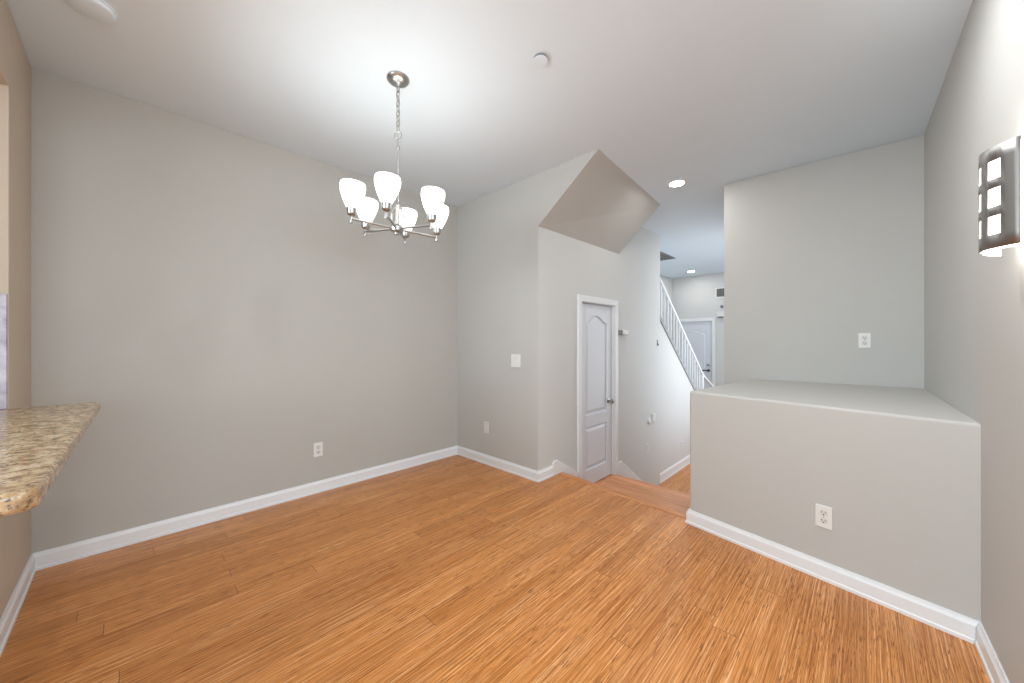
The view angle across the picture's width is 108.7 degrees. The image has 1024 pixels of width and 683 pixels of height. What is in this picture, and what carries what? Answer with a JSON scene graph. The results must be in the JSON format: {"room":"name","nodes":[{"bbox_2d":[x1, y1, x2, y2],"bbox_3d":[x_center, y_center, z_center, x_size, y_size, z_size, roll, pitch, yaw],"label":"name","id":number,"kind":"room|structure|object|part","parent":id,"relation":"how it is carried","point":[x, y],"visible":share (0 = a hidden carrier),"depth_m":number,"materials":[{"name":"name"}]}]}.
{"room":"dining room","nodes":[
{"label":"dining room","id":0,"kind":"room"},
{"bbox_2d":[0,0,30,618],"bbox_3d":[-1.948,-0.123,1.269,1.965,2.740,0.120,0,0,44],"label":"wall","id":1,"kind":"structure","parent":0,"point":[15,67],"depth_m":1.71,"materials":[{"name":"beige paint"}]},
{"bbox_2d":[0,293,6,408],"bbox_3d":[-2.278,0.043,1.572,0.017,0.506,0.137,0,0,44],"label":"tile backsplash","id":2,"kind":"structure","parent":1,"relation":"attached to","point":[3,297],"depth_m":1.61,"materials":[{"name":"stone"}]},
{"bbox_2d":[0,554,35,656],"bbox_3d":[-1.902,1.200,1.319,1.969,0.094,0.023,0,0,44],"label":"baseboard","id":3,"kind":"structure","parent":1,"relation":"attached to","point":[9,616],"depth_m":1.68,"materials":[{"name":"white wood"}]},
{"bbox_2d":[0,402,100,515],"bbox_3d":[-1.784,0.319,0.988,1.538,0.043,0.843,0,0,44],"label":"countertop","id":4,"kind":"structure","parent":1,"relation":"on","point":[36,443],"depth_m":1.04,"materials":[{"name":"beige stone"}]},
{"bbox_2d":[31,67,457,553],"bbox_3d":[-2.554,-0.103,2.141,0.120,2.780,5.732,0,0,44],"label":"wall","id":5,"kind":"structure","parent":0,"point":[223,309],"depth_m":2.52,"materials":[{"name":"beige paint"}]},
{"bbox_2d":[32,445,457,570],"bbox_3d":[-1.603,1.200,3.030,0.023,0.094,2.900,0,0,44],"label":"baseboard","id":6,"kind":"structure","parent":5,"relation":"attached to","point":[55,556],"depth_m":2.53,"materials":[{"name":"white wood"}]},
{"bbox_2d":[313,442,322,456],"bbox_3d":[-1.603,0.894,3.035,0.010,0.116,0.071,0,0,44],"label":"wall outlet","id":7,"kind":"object","parent":5,"relation":"attached to","point":[317,447],"visible":1,"depth_m":3.03,"materials":[{"name":"white plastic"}]},
{"bbox_2d":[7,0,972,277],"bbox_3d":[2.531,-1.543,1.685,8.300,0.100,12.140,0,0,44],"label":"ceiling","id":8,"kind":"structure","parent":0,"point":[710,95],"depth_m":2.08,"materials":[{"name":"white paint"}]},
{"bbox_2d":[67,0,117,22],"bbox_3d":[-1.867,-1.482,1.629,0.160,0.027,0.160,0,0,44],"label":"smoke detector","id":9,"kind":"object","parent":8,"relation":"attached to","point":[98,10],"visible":1,"depth_m":1.63,"materials":[{"name":"white paint"}]},
{"bbox_2d":[340,71,448,243],"bbox_3d":[-0.645,-1.048,2.083,0.585,0.890,0.603,0,0,44],"label":"chandelier","id":10,"kind":"object","parent":8,"relation":"hanging from","point":[387,185],"visible":1,"depth_m":1.98,"materials":[{"name":"white glass"}]},
{"bbox_3d":[-0.845,-0.770,1.944,0.128,0.133,0.128,3,0,44],"label":"lamp shade","id":11,"kind":"part","parent":10,"relation":"part of","materials":[{"name":"white glass"}]},
{"bbox_3d":[-0.867,-0.771,2.185,0.128,0.133,0.128,3,0,44],"label":"lamp shade","id":12,"kind":"part","parent":10,"relation":"part of","materials":[{"name":"white glass"}]},
{"bbox_3d":[-0.770,-0.648,2.003,0.222,0.046,0.018,0,0,-36],"label":"arm","id":13,"kind":"part","parent":10,"relation":"part of","materials":[{"name":"silver metal"}]},
{"bbox_3d":[-0.782,-0.650,2.141,0.222,0.046,0.018,0,0,26],"label":"arm","id":14,"kind":"part","parent":10,"relation":"part of","materials":[{"name":"silver metal"}]},
{"bbox_3d":[-0.626,-0.757,1.842,0.128,0.133,0.128,3,0,44],"label":"lamp shade","id":15,"kind":"part","parent":10,"relation":"part of","materials":[{"name":"white glass"}]},
{"bbox_3d":[-0.644,-0.636,1.943,0.018,0.046,0.221,0,0,-5],"label":"arm","id":16,"kind":"part","parent":10,"relation":"part of","materials":[{"name":"silver metal"}]},
{"bbox_3d":[-0.647,-0.925,2.083,0.012,0.345,0.012,0,0,44],"label":"rod","id":17,"kind":"part","parent":10,"relation":"part of","materials":[{"name":"silver metal"}]},
{"bbox_3d":[-0.647,-1.308,2.083,0.021,0.292,0.021,0,0,-24],"label":"chain","id":18,"kind":"part","parent":10,"relation":"part of","materials":[{"name":"silver metal"}]},
{"bbox_3d":[-0.669,-0.760,2.324,0.128,0.133,0.128,3,0,44],"label":"lamp shade","id":19,"kind":"part","parent":10,"relation":"part of","materials":[{"name":"white glass"}]},
{"bbox_3d":[-0.527,-0.625,2.025,0.220,0.046,0.018,0,0,26],"label":"arm","id":20,"kind":"part","parent":10,"relation":"part of","materials":[{"name":"silver metal"}]},
{"bbox_3d":[-0.539,-0.626,2.162,0.220,0.046,0.018,0,0,-36],"label":"arm","id":21,"kind":"part","parent":10,"relation":"part of","materials":[{"name":"silver metal"}]},
{"bbox_3d":[-0.428,-0.746,1.980,0.128,0.133,0.128,3,0,44],"label":"lamp shade","id":22,"kind":"part","parent":10,"relation":"part of","materials":[{"name":"white glass"}]},
{"bbox_3d":[-0.450,-0.748,2.222,0.128,0.133,0.128,3,0,44],"label":"lamp shade","id":23,"kind":"part","parent":10,"relation":"part of","materials":[{"name":"white glass"}]},
{"bbox_2d":[533,53,547,66],"bbox_3d":[0.149,-1.484,1.933,0.076,0.021,0.076,0,0,44],"label":"sprinkler cover","id":24,"kind":"object","parent":8,"relation":"attached to","point":[540,59],"visible":1,"depth_m":1.92,"materials":[{"name":"white paint"}]},
{"bbox_2d":[660,251,675,260],"bbox_3d":[2.476,-1.488,6.465,0.520,0.011,0.760,0,0,44],"label":"ceiling vent","id":25,"kind":"object","parent":8,"relation":"in","point":[663,256],"visible":0.22,"depth_m":6.48,"materials":[{"name":"grey metal"}]},
{"bbox_2d":[666,179,687,187],"bbox_3d":[1.558,-1.492,3.468,0.186,0.011,0.186,0,0,44],"label":"recessed light","id":26,"kind":"object","parent":8,"relation":"in","point":[677,183],"visible":1,"depth_m":3.46,"materials":[{"name":"white plastic"}]},
{"bbox_2d":[0,455,989,682],"bbox_3d":[0.392,1.267,-0.555,8.065,0.040,5.945,0,0,44],"label":"floor","id":27,"kind":"structure","parent":0,"point":[456,568],"depth_m":1.75,"materials":[{"name":"brown wood"}]},
{"bbox_2d":[558,472,685,518],"bbox_3d":[0.976,1.260,2.899,0.073,0.034,1.632,0,0,-42],"label":"trim","id":28,"kind":"structure","parent":27,"relation":"on","point":[676,513],"depth_m":2.94,"materials":[{"name":"brown wood"}]},
{"bbox_2d":[458,149,601,470],"bbox_3d":[0.054,0.262,3.482,1.770,3.510,0.060,0,0,44],"label":"wall","id":29,"kind":"structure","parent":0,"point":[498,230],"depth_m":3.57,"materials":[{"name":"beige paint"}]},
{"bbox_2d":[484,421,488,433],"bbox_3d":[-0.263,0.877,3.741,0.070,0.115,0.008,0,0,44],"label":"blank plate","id":30,"kind":"object","parent":29,"relation":"attached to","point":[486,424],"visible":1,"depth_m":3.73,"materials":[{"name":"white plastic"}]},
{"bbox_2d":[457,446,537,481],"bbox_3d":[-0.186,1.200,3.661,1.184,0.094,0.023,0,0,44],"label":"baseboard","id":31,"kind":"structure","parent":29,"relation":"attached to","point":[513,468],"depth_m":3.59,"materials":[{"name":"white wood"}]},
{"bbox_2d":[511,354,519,367],"bbox_3d":[0.033,0.181,3.452,0.118,0.122,0.013,0,0,44],"label":"light switch","id":32,"kind":"object","parent":29,"relation":"attached to","point":[515,358],"visible":1,"depth_m":3.45,"materials":[{"name":"white plastic"}]},
{"bbox_2d":[538,226,693,484],"bbox_3d":[2.157,0.264,5.349,0.120,3.514,5.668,0,0,44],"label":"wall","id":33,"kind":"structure","parent":0,"point":[568,267],"depth_m":4.41,"materials":[{"name":"paint"}]},
{"bbox_2d":[538,466,553,482],"bbox_3d":[0.302,1.200,3.331,0.023,0.094,0.227,0,0,44],"label":"baseboard","id":34,"kind":"structure","parent":33,"relation":"attached to","point":[545,473],"depth_m":3.32,"materials":[{"name":"white wood"}]},
{"bbox_2d":[552,460,577,476],"bbox_3d":[0.519,1.336,3.559,0.019,0.439,0.411,0,0,44],"label":"trim","id":35,"kind":"structure","parent":33,"relation":"attached to","point":[558,466],"depth_m":3.50,"materials":[{"name":"white wood"}]},
{"bbox_2d":[577,294,617,482],"bbox_3d":[0.924,0.535,4.030,0.162,2.023,0.825,0,0,44],"label":"door","id":36,"kind":"structure","parent":33,"relation":"in","point":[597,324],"depth_m":4.03,"materials":[{"name":"white wood"}]},
{"bbox_3d":[0.922,0.250,4.028,0.012,1.044,0.419,0,0,44],"label":"panel","id":37,"kind":"part","parent":36,"relation":"part of","materials":[{"name":"white wood"}]},
{"bbox_3d":[0.922,1.140,4.028,0.012,0.434,0.419,0,0,44],"label":"panel","id":38,"kind":"part","parent":36,"relation":"part of","materials":[{"name":"white wood"}]},
{"bbox_3d":[1.129,0.677,4.178,0.072,0.060,0.060,0,0,44],"label":"knob","id":39,"kind":"part","parent":36,"relation":"part of","materials":[{"name":"silver metal"}]},
{"bbox_2d":[539,153,659,253],"bbox_3d":[0.964,-1.256,3.597,0.618,0.474,1.486,0,0,44],"label":"wall","id":40,"kind":"structure","parent":33,"relation":"attached to","point":[605,208],"depth_m":3.51,"materials":[{"name":"beige paint"}]},
{"bbox_2d":[618,330,628,334],"bbox_3d":[1.319,-0.107,4.353,0.061,0.062,0.175,0,0,44],"label":"door chime","id":41,"kind":"object","parent":33,"relation":"attached to","point":[620,332],"visible":1,"depth_m":4.33,"materials":[{"name":"grey plastic"}]},
{"bbox_2d":[618,461,641,480],"bbox_3d":[1.505,1.720,4.580,0.019,0.594,0.800,0,0,44],"label":"trim","id":42,"kind":"structure","parent":33,"relation":"attached to","point":[623,469],"depth_m":4.42,"materials":[{"name":"white wood"}]},
{"bbox_2d":[647,413,655,423],"bbox_3d":[1.891,1.046,4.967,0.029,0.127,0.207,0,0,44],"label":"thermostat","id":43,"kind":"object","parent":33,"relation":"attached to","point":[653,415],"visible":1,"depth_m":4.97,"materials":[{"name":"white plastic"}]},
{"bbox_2d":[660,455,689,483],"bbox_3d":[3.201,1.950,6.355,0.023,0.135,3.210,0,0,44],"label":"baseboard","id":44,"kind":"structure","parent":33,"relation":"attached to","point":[681,464],"depth_m":5.60,"materials":[{"name":"white wood"}]},
{"bbox_2d":[660,278,714,389],"bbox_3d":[3.063,0.478,6.287,0.124,2.957,2.900,0,0,44],"label":"stair railing","id":45,"kind":"object","parent":33,"relation":"on","point":[700,377],"visible":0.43,"depth_m":5.96,"materials":[{"name":"white paint"}]},
{"bbox_3d":[3.065,0.789,6.289,0.124,2.335,2.895,0,0,44],"label":"shoe rail","id":46,"kind":"part","parent":45,"relation":"part of","materials":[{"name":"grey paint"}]},
{"bbox_3d":[2.757,-0.198,5.970,0.056,1.604,2.020,0,0,44],"label":"handrail","id":47,"kind":"part","parent":45,"relation":"part of","materials":[{"name":"white wood"}]},
{"bbox_3d":[3.469,0.913,6.708,0.060,0.690,0.050,0,0,44],"label":"newel post","id":48,"kind":"part","parent":45,"relation":"part of","materials":[{"name":"white wood"}]},
{"bbox_3d":[3.744,0.771,6.992,0.048,0.347,0.740,0,0,44],"label":"rail","id":49,"kind":"part","parent":45,"relation":"part of","materials":[{"name":"white wood"}]},
{"bbox_2d":[595,474,689,513],"bbox_3d":[1.420,1.567,3.460,1.764,0.040,0.910,0,0,44],"label":"step","id":50,"kind":"structure","parent":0,"point":[675,500],"depth_m":3.76,"materials":[{"name":"brown wood"}]},
{"bbox_2d":[660,275,671,337],"bbox_3d":[2.464,0.262,7.400,0.104,3.510,3.710,0,0,44],"label":"wall","id":51,"kind":"structure","parent":0,"point":[667,282],"depth_m":8.55,"materials":[{"name":"paint"}]},
{"bbox_2d":[658,464,689,493],"bbox_3d":[3.229,2.042,6.223,3.000,0.050,4.640,0,0,44],"label":"floor","id":52,"kind":"structure","parent":0,"point":[680,481],"depth_m":5.29,"materials":[{"name":"brown wood"}]},
{"bbox_2d":[672,272,723,385],"bbox_3d":[4.807,0.262,7.800,2.920,3.510,0.120,0,0,44],"label":"wall","id":53,"kind":"structure","parent":0,"point":[693,297],"depth_m":8.22,"materials":[{"name":"paint"}]},
{"bbox_2d":[677,318,714,387],"bbox_3d":[4.179,0.747,8.347,0.815,2.540,0.105,0,0,44],"label":"door","id":54,"kind":"structure","parent":53,"relation":"in","point":[700,335],"depth_m":8.26,"materials":[{"name":"white wood"}]},
{"bbox_3d":[4.194,0.362,8.363,0.415,1.254,0.012,0,0,44],"label":"panel","id":55,"kind":"part","parent":54,"relation":"part of","materials":[{"name":"white wood"}]},
{"bbox_2d":[715,287,723,297],"bbox_3d":[4.543,-1.063,7.965,0.230,0.220,0.011,0,0,44],"label":"air vent","id":56,"kind":"object","parent":53,"relation":"in","point":[719,292],"visible":0.67,"depth_m":7.99,"materials":[{"name":"white plastic"}]},
{"bbox_2d":[717,311,723,317],"bbox_3d":[4.523,-0.578,7.959,0.150,0.141,0.048,0,0,44],"label":"fire alarm","id":57,"kind":"object","parent":53,"relation":"attached to","point":[719,314],"visible":0.79,"depth_m":7.94,"materials":[{"name":"white plastic"}]},
{"bbox_2d":[724,135,923,388],"bbox_3d":[2.556,0.262,3.087,1.339,3.510,0.123,0,0,41],"label":"wall","id":58,"kind":"structure","parent":0,"point":[818,255],"depth_m":2.99,"materials":[{"name":"beige paint"}]},
{"bbox_2d":[858,333,870,347],"bbox_3d":[2.736,-0.008,2.847,0.071,0.116,0.010,0,0,41],"label":"wall outlet","id":59,"kind":"object","parent":58,"relation":"attached to","point":[864,339],"visible":1,"depth_m":2.84,"materials":[{"name":"white plastic"}]},
{"bbox_2d":[690,379,980,621],"bbox_3d":[2.034,1.178,2.485,1.223,1.678,1.548,0,0,44],"label":"wall","id":60,"kind":"structure","parent":0,"point":[898,469],"depth_m":1.86,"materials":[{"name":"beige paint"}]},
{"bbox_2d":[815,503,832,529],"bbox_3d":[1.634,0.918,1.923,0.010,0.116,0.071,0,0,-35],"label":"wall outlet","id":61,"kind":"object","parent":60,"relation":"attached to","point":[823,514],"visible":1,"depth_m":1.92,"materials":[{"name":"white plastic"}]},
{"bbox_2d":[819,509,827,515],"bbox_3d":[1.632,0.897,1.922,0.004,0.029,0.034,0,0,-35],"label":"receptacle","id":62,"kind":"object","parent":61,"relation":"attached to","point":[822,512],"depth_m":1.92,"materials":[{"name":"white plastic"}]},
{"bbox_2d":[819,517,827,523],"bbox_3d":[1.632,0.939,1.922,0.004,0.029,0.034,0,0,-35],"label":"receptacle","id":63,"kind":"object","parent":61,"relation":"attached to","point":[822,520],"depth_m":1.92,"materials":[{"name":"white plastic"}]},
{"bbox_2d":[685,509,979,643],"bbox_3d":[1.563,1.200,2.017,0.023,0.094,1.261,0,0,-35],"label":"baseboard","id":64,"kind":"structure","parent":60,"relation":"attached to","point":[958,625],"depth_m":1.83,"materials":[{"name":"white wood"}]},
{"bbox_2d":[924,0,1023,682],"bbox_3d":[2.188,-0.103,1.703,0.120,2.780,2.694,0,0,43],"label":"wall","id":65,"kind":"structure","parent":0,"point":[974,302],"depth_m":1.47,"materials":[{"name":"beige paint"}]},
{"bbox_2d":[975,622,1009,682],"bbox_3d":[1.577,1.200,1.137,0.023,0.094,1.028,0,0,43],"label":"baseboard","id":66,"kind":"structure","parent":65,"relation":"attached to","point":[994,670],"depth_m":1.38,"materials":[{"name":"white wood"}]},
{"bbox_2d":[978,135,1023,255],"bbox_3d":[1.512,-0.432,1.127,0.098,0.310,0.209,0,0,43],"label":"wall sconce","id":67,"kind":"object","parent":65,"relation":"attached to","point":[1000,167],"visible":1,"depth_m":1.09,"materials":[{"name":"dark brushed nickel"},{"name":"glowing frosted white glass"}]}
]}

